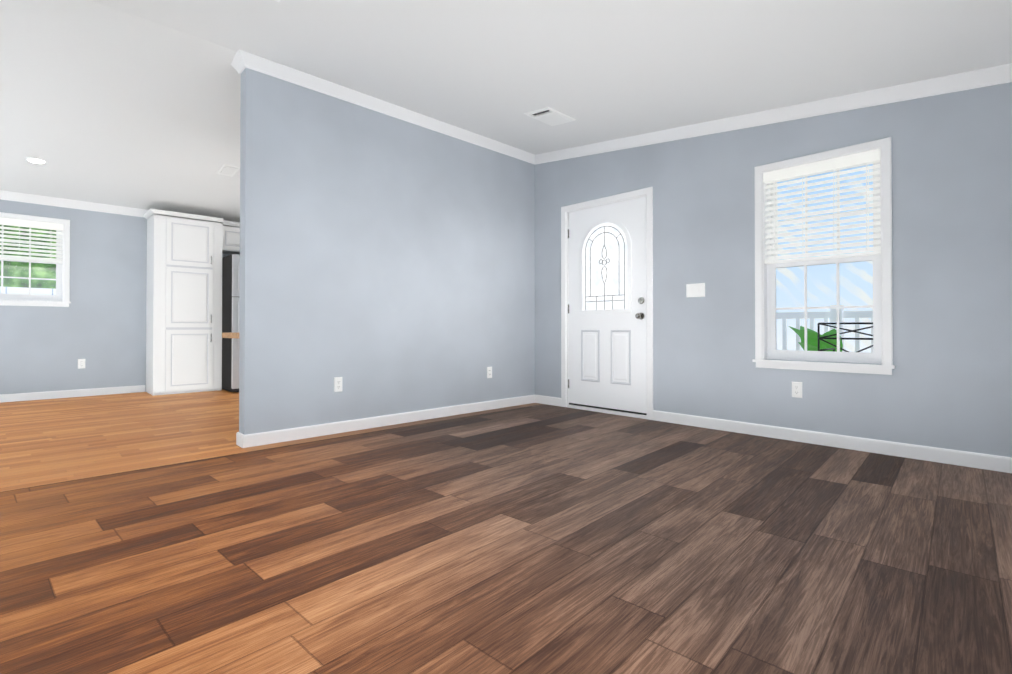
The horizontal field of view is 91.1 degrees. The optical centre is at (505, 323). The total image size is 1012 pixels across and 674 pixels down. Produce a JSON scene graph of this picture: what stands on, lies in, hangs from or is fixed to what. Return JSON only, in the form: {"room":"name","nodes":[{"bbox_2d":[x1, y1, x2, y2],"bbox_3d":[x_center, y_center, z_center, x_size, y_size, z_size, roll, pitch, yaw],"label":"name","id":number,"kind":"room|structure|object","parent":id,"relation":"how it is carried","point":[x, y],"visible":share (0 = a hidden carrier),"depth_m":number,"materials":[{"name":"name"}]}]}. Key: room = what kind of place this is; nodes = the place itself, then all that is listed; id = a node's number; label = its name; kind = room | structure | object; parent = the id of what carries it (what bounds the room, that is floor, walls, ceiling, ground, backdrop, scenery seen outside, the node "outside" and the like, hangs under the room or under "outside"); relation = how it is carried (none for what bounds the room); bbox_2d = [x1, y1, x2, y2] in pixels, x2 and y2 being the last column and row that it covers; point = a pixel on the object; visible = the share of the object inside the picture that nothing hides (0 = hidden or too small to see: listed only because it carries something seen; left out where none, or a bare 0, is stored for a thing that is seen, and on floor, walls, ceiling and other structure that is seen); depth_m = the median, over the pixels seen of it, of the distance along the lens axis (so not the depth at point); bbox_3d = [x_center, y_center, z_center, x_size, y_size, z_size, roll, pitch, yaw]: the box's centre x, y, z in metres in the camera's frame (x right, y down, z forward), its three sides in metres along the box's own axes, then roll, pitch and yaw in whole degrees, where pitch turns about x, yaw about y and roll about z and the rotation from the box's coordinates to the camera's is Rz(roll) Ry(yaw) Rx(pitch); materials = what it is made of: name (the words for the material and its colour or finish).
{"room":"empty living room","nodes":[
{"label":"empty living room","id":0,"kind":"room"},
{"bbox_2d":[0,199,230,393],"bbox_3d":[-4.521,-0.516,6.596,5.420,2.800,0.120,0,-1,-44],"label":"wall","id":1,"kind":"structure","parent":0,"point":[98,324],"depth_m":6.00,"materials":[{"name":"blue paint"}]},
{"bbox_2d":[0,212,70,306],"bbox_3d":[-5.609,-0.711,5.526,1.151,1.030,0.159,0,-1,-44],"label":"kitchen window","id":2,"kind":"structure","parent":1,"relation":"in","point":[61,261],"depth_m":5.72,"materials":[{"name":"white plastic"}]},
{"bbox_2d":[0,385,144,402],"bbox_3d":[-5.476,0.831,5.569,2.335,0.088,0.014,0,-1,-44],"label":"baseboard","id":3,"kind":"structure","parent":1,"relation":"attached to","point":[138,388],"depth_m":5.87,"materials":[{"name":"white wood"}]},
{"bbox_2d":[78,359,84,368],"bbox_3d":[-5.088,0.486,5.950,0.070,0.115,0.008,0,-1,-44],"label":"electrical outlet","id":4,"kind":"object","parent":1,"relation":"attached to","point":[81,363],"visible":1,"depth_m":5.95,"materials":[{"name":"white plastic"}]},
{"bbox_2d":[0,190,239,227],"bbox_3d":[-4.416,-1.407,6.581,5.300,0.096,0.058,0,-1,-44],"label":"crown molding","id":5,"kind":"structure","parent":1,"relation":"attached to","point":[4,195],"depth_m":5.87,"materials":[{"name":"white wood"}]},
{"bbox_2d":[222,221,239,254],"bbox_3d":[-3.635,-1.179,7.106,0.906,0.391,0.380,0,-1,-44],"label":"upper cabinet","id":6,"kind":"object","parent":1,"relation":"attached to","point":[231,240],"visible":0.12,"depth_m":6.78,"materials":[{"name":"white wood"}]},
{"bbox_2d":[239,68,534,434],"bbox_3d":[-0.785,-0.492,4.506,2.955,2.718,0.120,0,-1,-44],"label":"wall","id":7,"kind":"structure","parent":0,"point":[387,264],"depth_m":4.10,"materials":[{"name":"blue paint"}]},
{"bbox_2d":[222,332,238,338],"bbox_3d":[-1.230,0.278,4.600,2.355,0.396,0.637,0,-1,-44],"label":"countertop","id":8,"kind":"structure","parent":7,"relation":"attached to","point":[231,335],"depth_m":3.86,"materials":[{"name":"brown wood"}]},
{"bbox_2d":[334,377,341,391],"bbox_3d":[-1.315,0.482,3.896,0.070,0.115,0.008,0,-1,-44],"label":"outlet","id":9,"kind":"object","parent":7,"relation":"attached to","point":[337,384],"visible":1,"depth_m":3.89,"materials":[{"name":"white plastic"}]},
{"bbox_2d":[232,49,535,164],"bbox_3d":[-0.779,-1.811,4.412,2.933,0.091,0.078,0,-1,-44],"label":"crown molding","id":10,"kind":"structure","parent":7,"relation":"attached to","point":[242,59],"depth_m":4.04,"materials":[{"name":"white wood"}]},
{"bbox_2d":[236,395,535,447],"bbox_3d":[-0.751,0.822,4.449,2.969,0.088,0.034,0,-1,-44],"label":"baseboard","id":11,"kind":"structure","parent":7,"relation":"attached to","point":[270,437],"depth_m":4.06,"materials":[{"name":"white wood"}]},
{"bbox_2d":[487,367,491,377],"bbox_3d":[-0.164,0.497,5.009,0.070,0.115,0.008,0,-1,-44],"label":"outlet","id":12,"kind":"object","parent":7,"relation":"attached to","point":[489,372],"visible":1,"depth_m":5.00,"materials":[{"name":"white plastic"}]},
{"bbox_2d":[0,389,1011,673],"bbox_3d":[-1.569,0.884,3.618,5.540,0.051,8.490,0,-1,-44],"label":"floor","id":13,"kind":"structure","parent":0,"point":[544,538],"depth_m":1.85,"materials":[{"name":"brown wood"}]},
{"bbox_2d":[143,208,222,395],"bbox_3d":[-4.191,-0.249,6.443,0.792,2.263,0.548,0,-1,-44],"label":"pantry cabinet","id":14,"kind":"object","parent":13,"relation":"on","point":[184,307],"visible":1,"depth_m":6.26,"materials":[{"name":"white wood"}]},
{"bbox_2d":[222,254,239,392],"bbox_3d":[-3.402,0.009,6.855,0.906,1.755,0.957,0,-1,-44],"label":"fridge","id":15,"kind":"object","parent":13,"relation":"on","point":[230,310],"visible":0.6,"depth_m":6.29,"materials":[{"name":"black"}]},
{"bbox_2d":[0,0,1011,221],"bbox_3d":[-1.569,-1.669,3.639,5.540,0.544,8.490,0,-1,-44],"label":"ceiling","id":16,"kind":"structure","parent":0,"point":[131,103],"depth_m":3.29,"materials":[{"name":"white paint"}]},
{"bbox_2d":[26,157,46,163],"bbox_3d":[-4.551,-1.574,4.809,0.150,0.019,0.150,0,-1,-44],"label":"recessed light","id":17,"kind":"object","parent":16,"relation":"in","point":[36,160],"visible":1,"depth_m":4.80,"materials":[{"name":"white plastic"}]},
{"bbox_2d":[216,164,239,176],"bbox_3d":[-2.979,-1.635,5.328,0.160,0.043,0.299,0,-1,-44],"label":"ceiling vent","id":18,"kind":"object","parent":16,"relation":"in","point":[227,170],"visible":0.94,"depth_m":5.31,"materials":[{"name":"white plastic"}]},
{"bbox_2d":[524,107,575,125],"bbox_3d":[0.375,-1.746,4.205,0.360,0.039,0.269,0,-1,-44],"label":"ceiling vent","id":19,"kind":"object","parent":16,"relation":"in","point":[550,116],"visible":0.98,"depth_m":4.18,"materials":[{"name":"white plastic"}]},
{"bbox_2d":[535,82,1011,456],"bbox_3d":[0.379,-0.525,5.514,0.120,2.800,8.490,0,-1,-44],"label":"wall","id":20,"kind":"structure","parent":0,"point":[947,384],"depth_m":3.40,"materials":[{"name":"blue paint"}]},
{"bbox_2d":[536,395,560,405],"bbox_3d":[0.461,0.829,5.322,0.014,0.088,0.345,0,-1,-44],"label":"baseboard","id":21,"kind":"structure","parent":20,"relation":"attached to","point":[541,399],"depth_m":5.32,"materials":[{"name":"white wood"}]},
{"bbox_2d":[561,187,652,419],"bbox_3d":[0.991,-0.176,4.867,0.136,2.092,1.055,0,-1,-44],"label":"door frame","id":22,"kind":"structure","parent":20,"relation":"attached to","point":[647,193],"depth_m":4.79,"materials":[{"name":"white wood"}]},
{"bbox_2d":[568,197,646,414],"bbox_3d":[0.956,-0.156,4.816,0.116,1.990,0.919,0,-1,-44],"label":"entry door","id":23,"kind":"structure","parent":20,"relation":"in","point":[607,316],"depth_m":4.79,"materials":[{"name":"white paint"},{"name":"frosted glass"},{"name":"metal"}]},
{"bbox_2d":[686,283,704,297],"bbox_3d":[1.589,-0.276,4.166,0.012,0.115,0.163,0,-1,-44],"label":"light switch","id":24,"kind":"object","parent":20,"relation":"attached to","point":[696,290],"visible":1,"depth_m":4.16,"materials":[{"name":"white plastic"}]},
{"bbox_2d":[536,63,1011,163],"bbox_3d":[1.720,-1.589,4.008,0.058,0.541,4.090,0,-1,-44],"label":"crown molding","id":25,"kind":"structure","parent":20,"relation":"attached to","point":[963,81],"depth_m":3.54,"materials":[{"name":"white wood"}]},
{"bbox_2d":[792,382,801,397],"bbox_3d":[2.119,0.485,3.615,0.008,0.115,0.070,0,-1,-44],"label":"outlet","id":26,"kind":"object","parent":20,"relation":"attached to","point":[796,389],"visible":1,"depth_m":3.61,"materials":[{"name":"white plastic"}]},
{"bbox_2d":[752,137,894,374],"bbox_3d":[2.249,-0.435,3.558,0.159,1.545,0.866,0,-1,-44],"label":"window","id":27,"kind":"structure","parent":20,"relation":"in","point":[877,154],"depth_m":3.52,"materials":[{"name":"white plastic"}]},
{"bbox_2d":[653,410,1011,472],"bbox_3d":[2.246,0.814,3.476,0.014,0.088,2.680,0,-1,-44],"label":"baseboard","id":28,"kind":"structure","parent":20,"relation":"attached to","point":[967,459],"depth_m":3.36,"materials":[{"name":"white wood"}]},
{"label":"outside","id":29,"kind":"structure","parent":0,"visible":0},
{"bbox_3d":[0.659,0.981,9.945,21.300,0.100,26.250,0,-1,-44],"label":"ground","id":30,"kind":"structure","parent":29,"visible":0},
{"bbox_2d":[789,326,842,351],"bbox_3d":[3.075,0.457,4.852,0.804,0.864,0.462,0,-1,-44],"label":"plant","id":31,"kind":"object","parent":30,"relation":"on","point":[812,345],"depth_m":4.76,"materials":[{"name":"green plant"}]},
{"bbox_2d":[776,305,872,352],"bbox_3d":[4.052,0.347,4.572,0.100,1.080,5.600,0,-1,-44],"label":"railing","id":32,"kind":"object","parent":30,"relation":"on","point":[826,315],"depth_m":5.24,"materials":[{"name":"white paint"}]},
{"bbox_2d":[818,322,872,351],"bbox_3d":[2.890,0.439,4.060,0.495,0.888,0.475,0,-1,-44],"label":"outdoor chair","id":33,"kind":"object","parent":30,"relation":"on","point":[824,337],"depth_m":3.93,"materials":[{"name":"black metal"}]},
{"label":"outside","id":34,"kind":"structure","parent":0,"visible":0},
{"bbox_2d":[0,225,55,294],"bbox_3d":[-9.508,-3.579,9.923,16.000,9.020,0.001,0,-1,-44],"label":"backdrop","id":35,"kind":"structure","parent":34,"point":[42,290],"depth_m":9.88,"materials":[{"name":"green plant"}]},
{"bbox_2d":[776,164,872,352],"bbox_3d":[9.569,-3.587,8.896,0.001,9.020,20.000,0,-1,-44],"label":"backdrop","id":36,"kind":"structure","parent":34,"point":[816,288],"depth_m":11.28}
]}

